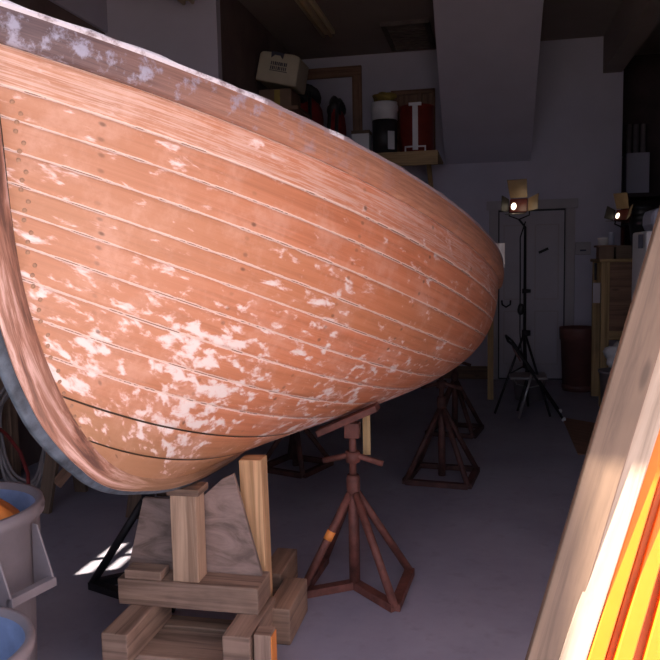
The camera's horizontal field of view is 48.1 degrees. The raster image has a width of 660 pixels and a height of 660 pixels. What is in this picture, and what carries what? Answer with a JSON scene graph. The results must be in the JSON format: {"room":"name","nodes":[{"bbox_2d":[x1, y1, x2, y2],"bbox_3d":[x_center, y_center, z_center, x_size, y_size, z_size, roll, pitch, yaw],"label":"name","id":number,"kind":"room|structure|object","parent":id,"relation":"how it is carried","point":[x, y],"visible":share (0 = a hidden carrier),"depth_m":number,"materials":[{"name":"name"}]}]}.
{"room":"boat workshop","nodes":[
{"label":"boat workshop","id":0,"kind":"room"},
{"bbox_2d":[0,0,104,478],"bbox_3d":[-2.702,-0.836,4.185,0.120,4.060,6.000,0,6,12],"label":"wall","id":1,"kind":"structure","parent":0,"point":[31,450],"depth_m":5.79,"materials":[{"name":"white paint"}]},
{"bbox_2d":[49,0,107,32],"bbox_3d":[-2.675,-2.652,3.943,0.030,0.400,5.900,0,6,12],"label":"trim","id":2,"kind":"structure","parent":1,"relation":"attached to","point":[93,12],"depth_m":6.53,"materials":[{"name":"paint"}]},
{"bbox_2d":[105,0,221,79],"bbox_3d":[-1.502,-1.127,6.931,1.090,4.060,0.100,0,6,12],"label":"wall","id":3,"kind":"structure","parent":0,"point":[188,35],"depth_m":6.70,"materials":[{"name":"paint"}]},
{"bbox_2d":[220,0,289,94],"bbox_3d":[-0.720,-1.270,8.241,0.100,4.060,2.800,0,6,12],"label":"wall","id":4,"kind":"structure","parent":0,"point":[243,37],"depth_m":7.31,"materials":[{"name":"brown wood"}]},
{"bbox_2d":[281,105,310,118],"bbox_3d":[-0.505,-2.101,7.931,0.487,0.467,0.550,0,6,12],"label":"ledge","id":5,"kind":"object","parent":4,"relation":"attached to","point":[296,109],"visible":0.21,"depth_m":7.69,"materials":[{"name":"brown wood"}]},
{"bbox_2d":[259,88,300,106],"bbox_3d":[-0.529,-2.422,7.865,0.347,0.186,0.406,0,6,12],"label":"carton","id":6,"kind":"object","parent":5,"relation":"on","point":[287,96],"visible":0.62,"depth_m":7.66,"materials":[{"name":"cardboard"}]},
{"bbox_2d":[256,51,308,94],"bbox_3d":[-0.501,-2.711,7.816,0.478,0.381,0.432,0,6,12],"label":"cardboard box","id":7,"kind":"object","parent":6,"relation":"on","point":[276,70],"visible":1,"depth_m":7.63,"materials":[{"name":"cardboard"}]},
{"bbox_2d":[269,61,286,72],"bbox_3d":[-0.533,-2.705,7.611,0.192,0.133,0.006,0,6,12],"label":"print","id":8,"kind":"object","parent":7,"relation":"attached to","point":[274,66],"depth_m":7.61},
{"bbox_2d":[0,378,599,659],"bbox_3d":[1.102,1.043,5.574,7.150,0.100,9.900,0,6,12],"label":"floor","id":9,"kind":"structure","parent":0,"point":[482,556],"depth_m":4.16,"materials":[{"name":"paint"}]},
{"bbox_2d":[0,378,20,479],"bbox_3d":[-2.324,0.458,5.325,0.090,1.250,0.080,0,6,12],"label":"post","id":10,"kind":"object","parent":9,"relation":"on","point":[9,413],"visible":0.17,"depth_m":5.32,"materials":[{"name":"wood"}]},
{"bbox_2d":[0,427,29,483],"bbox_3d":[-2.023,0.876,4.790,0.102,0.488,0.593,-6,7,-42],"label":"hose","id":11,"kind":"object","parent":9,"relation":"on","point":[2,431],"visible":0.73,"depth_m":4.81,"materials":[{"name":"red rubber"}]},
{"bbox_2d":[0,606,35,659],"bbox_3d":[-0.984,1.093,1.878,0.615,0.600,0.471,0,6,12],"label":"bin","id":12,"kind":"object","parent":9,"relation":"on","point":[17,631],"visible":1,"depth_m":2.01,"materials":[{"name":"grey plastic"}]},
{"bbox_2d":[0,387,45,487],"bbox_3d":[-2.126,0.732,5.122,0.466,0.815,0.102,0,6,12],"label":"coil","id":13,"kind":"object","parent":9,"relation":"on","point":[5,466],"visible":0.48,"depth_m":5.14,"materials":[{"name":"grey rubber"}]},
{"bbox_2d":[0,481,56,659],"bbox_3d":[-1.250,0.962,2.510,0.567,0.750,0.663,-4,6,-27],"label":"bin","id":14,"kind":"object","parent":9,"relation":"on","point":[26,572],"visible":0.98,"depth_m":2.42,"materials":[{"name":"grey plastic"}]},
{"bbox_2d":[0,498,19,519],"bbox_3d":[-1.204,0.673,2.505,0.368,0.240,0.293,0,6,12],"label":"rag","id":15,"kind":"object","parent":14,"relation":"in","point":[6,509],"visible":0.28,"depth_m":2.54,"materials":[{"name":"orange fabric"}]},
{"bbox_2d":[40,452,168,518],"bbox_3d":[-1.479,0.732,4.741,0.850,0.796,0.474,0,6,12],"label":"sawhorse","id":16,"kind":"object","parent":9,"relation":"on","point":[51,477],"visible":0.26,"depth_m":4.63,"materials":[{"name":"brown wood"}]},
{"bbox_2d":[88,494,175,612],"bbox_3d":[-0.898,0.808,3.522,0.510,0.840,0.533,0,6,12],"label":"stand","id":17,"kind":"object","parent":9,"relation":"on","point":[105,585],"visible":0.16,"depth_m":3.50,"materials":[{"name":"black metal"}]},
{"bbox_2d":[134,629,222,659],"bbox_3d":[-0.565,1.260,2.903,0.576,0.054,0.210,0,6,12],"label":"block","id":18,"kind":"object","parent":9,"relation":"on","point":[167,644],"visible":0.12,"depth_m":2.88,"materials":[{"name":"brown wood"}]},
{"bbox_2d":[222,597,274,659],"bbox_3d":[-0.309,1.167,2.875,0.108,0.125,0.340,0,6,12],"label":"block","id":19,"kind":"object","parent":18,"relation":"on","point":[238,639],"visible":0.67,"depth_m":2.74,"materials":[{"name":"brown wood"}]},
{"bbox_2d":[161,615,232,633],"bbox_3d":[-0.527,1.242,3.078,0.576,0.054,0.090,0,6,12],"label":"block","id":20,"kind":"object","parent":9,"relation":"on","point":[176,622],"visible":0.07,"depth_m":3.06,"materials":[{"name":"brown wood"}]},
{"bbox_2d":[101,604,171,659],"bbox_3d":[-0.760,1.170,2.942,0.106,0.125,0.397,0,6,12],"label":"block","id":21,"kind":"object","parent":20,"relation":"on","point":[136,626],"visible":0.69,"depth_m":2.83,"materials":[{"name":"brown wood"}]},
{"bbox_2d":[118,569,269,614],"bbox_3d":[-0.549,1.043,3.001,0.590,0.107,0.170,0,6,12],"label":"wooden beam","id":22,"kind":"structure","parent":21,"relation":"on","point":[218,592],"depth_m":2.92,"materials":[{"name":"brown wood"}]},
{"bbox_2d":[124,562,168,580],"bbox_3d":[-0.741,0.976,2.993,0.158,0.036,0.080,0,6,12],"label":"wood offcut","id":23,"kind":"object","parent":22,"relation":"on","point":[146,571],"visible":1,"depth_m":2.97,"materials":[{"name":"brown wood"}]},
{"bbox_2d":[170,492,206,582],"bbox_3d":[-0.564,0.818,2.950,0.110,0.352,0.090,0,6,12],"label":"upright post","id":24,"kind":"object","parent":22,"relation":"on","point":[187,513],"visible":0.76,"depth_m":2.91,"materials":[{"name":"brown wood"}]},
{"bbox_2d":[166,482,207,496],"bbox_3d":[-0.565,0.628,2.931,0.134,0.028,0.110,0,6,12],"label":"wedge","id":25,"kind":"object","parent":24,"relation":"on","point":[196,489],"visible":0.64,"depth_m":2.88,"materials":[{"name":"brown wood"}]},
{"bbox_2d":[0,0,503,494],"bbox_3d":[-0.163,-0.345,4.744,2.550,1.627,6.451,0,6,12],"label":"wooden boat","id":26,"kind":"object","parent":25,"relation":"on","point":[198,271],"visible":1,"depth_m":2.19,"materials":[{"name":"paint"}]},
{"bbox_2d":[129,473,262,575],"bbox_3d":[-0.559,0.780,3.018,0.580,0.414,0.022,0,6,12],"label":"plywood gusset","id":27,"kind":"object","parent":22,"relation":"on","point":[230,545],"visible":0.77,"depth_m":2.99,"materials":[{"name":"brown wood"}]},
{"bbox_2d":[239,454,272,596],"bbox_3d":[-0.307,0.893,3.104,0.107,0.735,0.090,0,6,12],"label":"post","id":28,"kind":"object","parent":9,"relation":"on","point":[253,473],"visible":0.5,"depth_m":3.05,"materials":[{"name":"brown wood"}]},
{"bbox_2d":[254,626,276,659],"bbox_3d":[-0.238,1.203,2.746,0.069,0.184,0.070,0,6,12],"label":"block","id":29,"kind":"object","parent":9,"relation":"on","point":[265,639],"visible":1,"depth_m":2.71,"materials":[{"name":"brown wood"}]},
{"bbox_2d":[271,548,297,595],"bbox_3d":[-0.237,1.151,3.474,0.100,0.146,0.300,0,6,12],"label":"block","id":30,"kind":"object","parent":9,"relation":"on","point":[284,560],"visible":0.57,"depth_m":3.46,"materials":[{"name":"brown wood"}]},
{"bbox_2d":[272,577,307,644],"bbox_3d":[-0.178,1.181,3.126,0.100,0.151,0.300,0,6,12],"label":"block","id":31,"kind":"object","parent":9,"relation":"on","point":[290,608],"visible":0.8,"depth_m":3.05,"materials":[{"name":"brown wood"}]},
{"bbox_2d":[266,429,333,478],"bbox_3d":[-0.261,0.628,5.468,0.427,0.796,0.427,2,7,32],"label":"stand","id":32,"kind":"object","parent":9,"relation":"on","point":[295,454],"visible":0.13,"depth_m":5.45,"materials":[{"name":"metal"}]},
{"bbox_2d":[304,402,414,612],"bbox_3d":[0.121,0.773,3.469,0.521,0.881,0.435,1,6,20],"label":"stand","id":33,"kind":"object","parent":9,"relation":"on","point":[354,502],"visible":0.99,"depth_m":3.41,"materials":[{"name":"red metal"}]},
{"bbox_2d":[402,373,479,489],"bbox_3d":[0.776,0.611,5.145,0.469,0.852,0.469,1,6,19],"label":"stand","id":34,"kind":"object","parent":9,"relation":"on","point":[441,416],"visible":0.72,"depth_m":5.11,"materials":[{"name":"metal"}]},
{"bbox_2d":[425,362,483,438],"bbox_3d":[1.091,0.300,6.472,0.441,1.202,0.441,1,6,22],"label":"stand","id":35,"kind":"object","parent":9,"relation":"on","point":[479,427],"visible":0.42,"depth_m":6.47,"materials":[{"name":"metal"}]},
{"bbox_2d":[487,319,493,399],"bbox_3d":[1.714,-0.055,7.901,0.063,1.611,0.060,0,6,12],"label":"post","id":36,"kind":"object","parent":9,"relation":"on","point":[490,342],"visible":0.49,"depth_m":7.91,"materials":[{"name":"brown wood"}]},
{"bbox_2d":[494,179,550,416],"bbox_3d":[1.916,-0.300,7.060,0.554,2.231,0.473,-5,7,-38],"label":"lamp stand","id":37,"kind":"object","parent":9,"relation":"on","point":[517,188],"visible":0.98,"depth_m":7.04,"materials":[{"name":"black metal"}]},
{"bbox_2d":[517,303,524,314],"bbox_3d":[1.836,-0.201,7.111,0.072,0.113,0.060,0,6,12],"label":"knob","id":38,"kind":"object","parent":37,"relation":"attached to","point":[521,307],"depth_m":7.09,"materials":[{"name":"black metal"}]},
{"bbox_2d":[505,335,565,420],"bbox_3d":[1.950,0.434,7.069,0.553,0.789,0.420,0,6,12],"label":"folding chair","id":39,"kind":"object","parent":9,"relation":"on","point":[529,375],"visible":0.96,"depth_m":6.94,"materials":[{"name":"black metal"}]},
{"bbox_2d":[559,325,590,391],"bbox_3d":[2.815,0.324,8.392,0.420,0.718,0.420,0,6,12],"label":"bin","id":40,"kind":"object","parent":9,"relation":"on","point":[575,339],"visible":0.74,"depth_m":8.25,"materials":[{"name":"plastic"}]},
{"bbox_2d":[564,418,594,454],"bbox_3d":[2.188,0.893,6.325,0.284,0.008,1.330,0,6,12],"label":"cardboard sheet","id":41,"kind":"object","parent":9,"relation":"on","point":[580,432],"visible":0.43,"depth_m":6.38,"materials":[{"name":"brown cardboard"}]},
{"bbox_2d":[525,207,659,659],"bbox_3d":[0.816,-0.263,1.736,0.990,3.239,0.051,-1,6,-1],"label":"plank","id":42,"kind":"object","parent":9,"relation":"on","point":[638,349],"visible":1,"depth_m":1.77,"materials":[{"name":"brown wood"}]},
{"bbox_2d":[598,367,610,401],"bbox_3d":[2.579,0.609,6.627,0.344,0.502,0.342,0,6,12],"label":"pail","id":43,"kind":"object","parent":9,"relation":"on","point":[604,373],"visible":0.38,"depth_m":6.59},
{"bbox_2d":[603,341,618,367],"bbox_3d":[2.579,0.232,6.590,0.280,0.273,0.241,0,6,12],"label":"rag","id":44,"kind":"object","parent":43,"relation":"in","point":[609,352],"visible":0.39,"depth_m":6.55,"materials":[{"name":"fabric"}]},
{"bbox_2d":[559,351,659,659],"bbox_3d":[0.846,-0.075,1.759,0.935,2.853,0.044,-2,6,-6],"label":"plank","id":45,"kind":"object","parent":9,"relation":"on","point":[580,635],"visible":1,"depth_m":1.78,"materials":[{"name":"beige wood"}]},
{"bbox_2d":[590,258,631,406],"bbox_3d":[3.232,0.006,7.611,1.093,1.485,0.710,0,6,12],"label":"cabinet","id":46,"kind":"object","parent":9,"relation":"on","point":[614,276],"depth_m":7.36,"materials":[{"name":"brown wood"}]},
{"bbox_2d":[593,283,599,302],"bbox_3d":[2.649,-0.369,7.355,0.070,0.200,0.003,0,6,12],"label":"paper tag","id":47,"kind":"object","parent":46,"relation":"hanging from","point":[596,286],"visible":1,"depth_m":7.35,"materials":[{"name":"paper"}]},
{"bbox_2d":[594,245,616,258],"bbox_3d":[2.757,-0.781,7.421,0.179,0.137,0.240,0,6,12],"label":"carton","id":48,"kind":"object","parent":46,"relation":"on","point":[602,251],"visible":1,"depth_m":7.33,"materials":[{"name":"brown cardboard"}]},
{"bbox_2d":[597,237,607,244],"bbox_3d":[2.727,-0.887,7.396,0.106,0.080,0.106,0,6,12],"label":"tub","id":49,"kind":"object","parent":48,"relation":"on","point":[602,240],"visible":0.91,"depth_m":7.36,"materials":[{"name":"plastic"}]},
{"bbox_2d":[608,232,613,244],"bbox_3d":[2.798,-0.907,7.359,0.056,0.125,0.056,0,6,12],"label":"metal can","id":50,"kind":"object","parent":48,"relation":"on","point":[610,234],"visible":0.91,"depth_m":7.34,"materials":[{"name":"grey metal"}]},
{"bbox_2d":[604,192,632,244],"bbox_3d":[2.969,-1.048,7.455,0.380,0.654,0.310,-6,7,-42],"label":"lamp","id":51,"kind":"object","parent":46,"relation":"on","point":[621,199],"visible":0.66,"depth_m":7.44,"materials":[{"name":"black metal"}]},
{"bbox_2d":[614,245,631,258],"bbox_3d":[2.933,-0.784,7.440,0.147,0.133,0.250,0,6,12],"label":"carton","id":52,"kind":"object","parent":46,"relation":"on","point":[620,251],"visible":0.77,"depth_m":7.32,"materials":[{"name":"brown cardboard"}]},
{"bbox_2d":[628,205,656,248],"bbox_3d":[3.226,-1.015,7.668,0.277,0.536,0.276,0,6,12],"label":"ribbed pot","id":53,"kind":"object","parent":46,"relation":"on","point":[636,224],"visible":0.46,"depth_m":7.56,"materials":[{"name":"black plastic"}]},
{"bbox_2d":[587,430,659,659],"bbox_3d":[0.880,-0.014,1.785,0.893,2.722,0.048,-2,6,-12],"label":"pole","id":54,"kind":"object","parent":9,"relation":"on","point":[602,636],"visible":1,"depth_m":1.78,"materials":[{"name":"paint"}]},
{"bbox_2d":[605,477,659,659],"bbox_3d":[0.905,0.068,1.821,0.871,2.544,0.033,-3,6,-17],"label":"pole","id":55,"kind":"object","parent":9,"relation":"on","point":[656,499],"visible":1,"depth_m":1.81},
{"bbox_2d":[612,503,659,659],"bbox_3d":[0.917,0.124,1.821,0.900,2.441,0.052,-3,6,-21],"label":"pole","id":56,"kind":"object","parent":9,"relation":"on","point":[640,599],"visible":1,"depth_m":1.79,"materials":[{"name":"paint"}]},
{"bbox_2d":[631,231,651,300],"bbox_3d":[2.446,0.143,5.299,0.572,1.691,0.504,0,6,12],"label":"tall cabinet","id":57,"kind":"object","parent":9,"relation":"on","point":[641,240],"visible":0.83,"depth_m":5.29,"materials":[{"name":"metal"}]},
{"bbox_2d":[643,208,658,230],"bbox_3d":[2.495,-0.784,5.258,0.460,0.160,0.380,0,6,12],"label":"tub","id":58,"kind":"object","parent":57,"relation":"on","point":[649,217],"visible":0.83,"depth_m":5.23,"materials":[{"name":"white plastic"}]},
{"bbox_2d":[633,569,659,659],"bbox_3d":[0.943,0.216,1.865,0.912,2.244,0.036,-4,6,-27],"label":"pole","id":59,"kind":"object","parent":9,"relation":"on","point":[639,651],"visible":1,"depth_m":1.81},
{"bbox_2d":[642,590,659,659],"bbox_3d":[0.962,0.228,1.813,0.816,2.241,0.067,-3,6,-21],"label":"pole","id":60,"kind":"object","parent":9,"relation":"on","point":[652,646],"visible":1,"depth_m":1.79,"materials":[{"name":"paint"}]},
{"bbox_2d":[239,0,659,59],"bbox_3d":[0.998,-3.086,5.074,7.150,0.100,10.100,0,6,12],"label":"ceiling","id":61,"kind":"structure","parent":0,"point":[356,23],"depth_m":7.96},
{"bbox_2d":[177,0,193,4],"bbox_3d":[-1.368,-2.865,5.545,0.160,0.338,1.600,0,6,12],"label":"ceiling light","id":62,"kind":"object","parent":61,"relation":"hanging from","point":[182,2],"visible":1,"depth_m":6.26,"materials":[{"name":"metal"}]},
{"bbox_2d":[294,0,334,37],"bbox_3d":[-0.300,-3.140,6.883,0.160,0.092,2.700,0,6,12],"label":"ceiling light","id":63,"kind":"object","parent":61,"relation":"attached to","point":[310,8],"visible":1,"depth_m":7.54,"materials":[{"name":"brown wood"}]},
{"bbox_2d":[380,19,434,50],"bbox_3d":[0.901,-3.338,8.407,0.520,0.040,1.000,0,6,12],"label":"ceiling vent","id":64,"kind":"object","parent":61,"relation":"in","point":[410,34],"visible":1,"depth_m":8.34,"materials":[{"name":"metal"}]},
{"bbox_2d":[603,0,659,72],"bbox_3d":[2.392,-2.782,4.347,0.210,0.420,8.800,0,6,12],"label":"beam","id":65,"kind":"structure","parent":61,"relation":"attached to","point":[633,21],"depth_m":7.39,"materials":[{"name":"brown wood"}]},
{"bbox_2d":[302,36,622,366],"bbox_3d":[1.499,-1.413,9.256,4.020,4.060,0.120,0,6,12],"label":"wall","id":66,"kind":"structure","parent":0,"point":[576,152],"depth_m":8.88,"materials":[{"name":"paint"}]},
{"bbox_2d":[377,150,442,187],"bbox_3d":[0.410,-1.708,8.852,1.817,0.641,1.083,0,6,12],"label":"wall shelf","id":67,"kind":"object","parent":66,"relation":"attached to","point":[428,158],"visible":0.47,"depth_m":8.18,"materials":[{"name":"brown wood"}]},
{"bbox_2d":[298,84,323,125],"bbox_3d":[-0.295,-2.447,8.728,0.482,0.879,0.531,0,6,12],"label":"bag","id":68,"kind":"object","parent":67,"relation":"on","point":[311,100],"visible":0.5,"depth_m":8.55,"materials":[{"name":"red fabric"}]},
{"bbox_2d":[307,65,362,130],"bbox_3d":[-0.105,-2.683,9.369,1.035,1.219,0.050,0,6,12],"label":"wooden rack","id":69,"kind":"object","parent":67,"relation":"on","point":[355,72],"visible":0.35,"depth_m":9.24,"materials":[{"name":"brown wood"}]},
{"bbox_2d":[327,95,345,135],"bbox_3d":[0.073,-2.365,8.666,0.211,0.714,0.545,0,6,12],"label":"bag","id":70,"kind":"object","parent":67,"relation":"on","point":[336,110],"visible":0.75,"depth_m":8.48,"materials":[{"name":"red fabric"}]},
{"bbox_2d":[351,130,371,150],"bbox_3d":[0.365,-2.135,8.498,0.210,0.280,0.190,0,6,12],"label":"carton","id":71,"kind":"object","parent":67,"relation":"on","point":[362,137],"visible":0.56,"depth_m":8.40,"materials":[{"name":"white cardboard"}]},
{"bbox_2d":[371,100,397,152],"bbox_3d":[0.624,-2.288,8.438,0.310,0.584,0.310,0,6,12],"label":"bucket","id":72,"kind":"object","parent":67,"relation":"on","point":[384,113],"visible":0.94,"depth_m":8.32,"materials":[{"name":"plastic"}]},
{"bbox_2d":[372,92,396,101],"bbox_3d":[0.613,-2.637,8.404,0.281,0.128,0.228,-3,6,-15],"label":"rag","id":73,"kind":"object","parent":72,"relation":"on","point":[380,96],"visible":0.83,"depth_m":8.35,"materials":[{"name":"yellow fabric"}]},
{"bbox_2d":[391,88,435,151],"bbox_3d":[1.025,-2.504,9.102,0.536,0.870,0.080,0,6,12],"label":"wooden crate","id":74,"kind":"object","parent":67,"relation":"on","point":[427,96],"visible":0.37,"depth_m":9.06,"materials":[{"name":"brown wood"}]},
{"bbox_2d":[399,102,433,151],"bbox_3d":[0.989,-2.276,8.437,0.398,0.546,0.412,0,6,12],"label":"drum","id":75,"kind":"object","parent":67,"relation":"on","point":[416,118],"visible":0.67,"depth_m":8.28,"materials":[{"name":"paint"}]},
{"bbox_2d":[444,366,486,378],"bbox_3d":[0.818,0.534,9.521,2.380,0.160,0.030,0,6,12],"label":"baseboard","id":76,"kind":"structure","parent":66,"relation":"attached to","point":[465,372],"depth_m":9.30,"materials":[{"name":"brown wood"}]},
{"bbox_2d":[433,0,543,164],"bbox_3d":[1.683,-2.627,7.903,1.020,1.390,2.200,0,6,12],"label":"soffit","id":77,"kind":"structure","parent":66,"relation":"attached to","point":[488,50],"depth_m":7.80,"materials":[{"name":"paint"}]},
{"bbox_2d":[496,243,504,267],"bbox_3d":[1.180,-0.525,5.215,0.102,0.173,0.025,0,6,12],"label":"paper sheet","id":78,"kind":"object","parent":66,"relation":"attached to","point":[501,246],"visible":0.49,"depth_m":5.19,"materials":[{"name":"white paper"}]},
{"bbox_2d":[487,198,577,379],"bbox_3d":[2.461,-0.478,9.050,1.070,2.200,0.071,0,6,12],"label":"door","id":79,"kind":"structure","parent":66,"relation":"in","point":[550,245],"depth_m":9.05,"materials":[{"name":"paint"}]},
{"bbox_2d":[575,242,590,254],"bbox_3d":[3.031,-0.979,8.876,0.181,0.147,0.075,0,6,12],"label":"wall box","id":80,"kind":"object","parent":66,"relation":"attached to","point":[581,248],"visible":1,"depth_m":8.85,"materials":[{"name":"paint"}]},
{"bbox_2d":[619,54,659,340],"bbox_3d":[4.569,-1.509,9.614,1.840,4.060,0.100,0,6,12],"label":"wall","id":81,"kind":"structure","parent":0,"point":[641,76],"depth_m":9.54,"materials":[{"name":"paint"}]},
{"bbox_2d":[620,192,659,236],"bbox_3d":[4.467,-1.452,9.264,1.745,0.519,0.666,0,6,12],"label":"shelf","id":82,"kind":"object","parent":81,"relation":"attached to","point":[649,195],"visible":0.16,"depth_m":9.07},
{"bbox_2d":[622,152,649,192],"bbox_3d":[3.903,-1.981,9.450,0.274,0.521,0.300,0,6,12],"label":"carton","id":83,"kind":"object","parent":82,"relation":"on","point":[635,166],"visible":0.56,"depth_m":9.31,"materials":[{"name":"cardboard"}]},
{"bbox_2d":[626,124,631,153],"bbox_3d":[3.794,-2.420,9.398,0.064,0.367,0.064,0,6,12],"label":"tube","id":84,"kind":"object","parent":83,"relation":"on","point":[628,126],"visible":0.89,"depth_m":9.37,"materials":[{"name":"plastic"}]},
{"bbox_2d":[633,124,638,152],"bbox_3d":[3.878,-2.420,9.380,0.064,0.367,0.064,0,6,12],"label":"tube","id":85,"kind":"object","parent":83,"relation":"on","point":[636,126],"visible":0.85,"depth_m":9.36,"materials":[{"name":"plastic"}]},
{"bbox_2d":[640,123,645,151],"bbox_3d":[3.962,-2.420,9.362,0.064,0.367,0.064,0,6,12],"label":"tube","id":86,"kind":"object","parent":83,"relation":"on","point":[643,126],"visible":0.85,"depth_m":9.34,"materials":[{"name":"plastic"}]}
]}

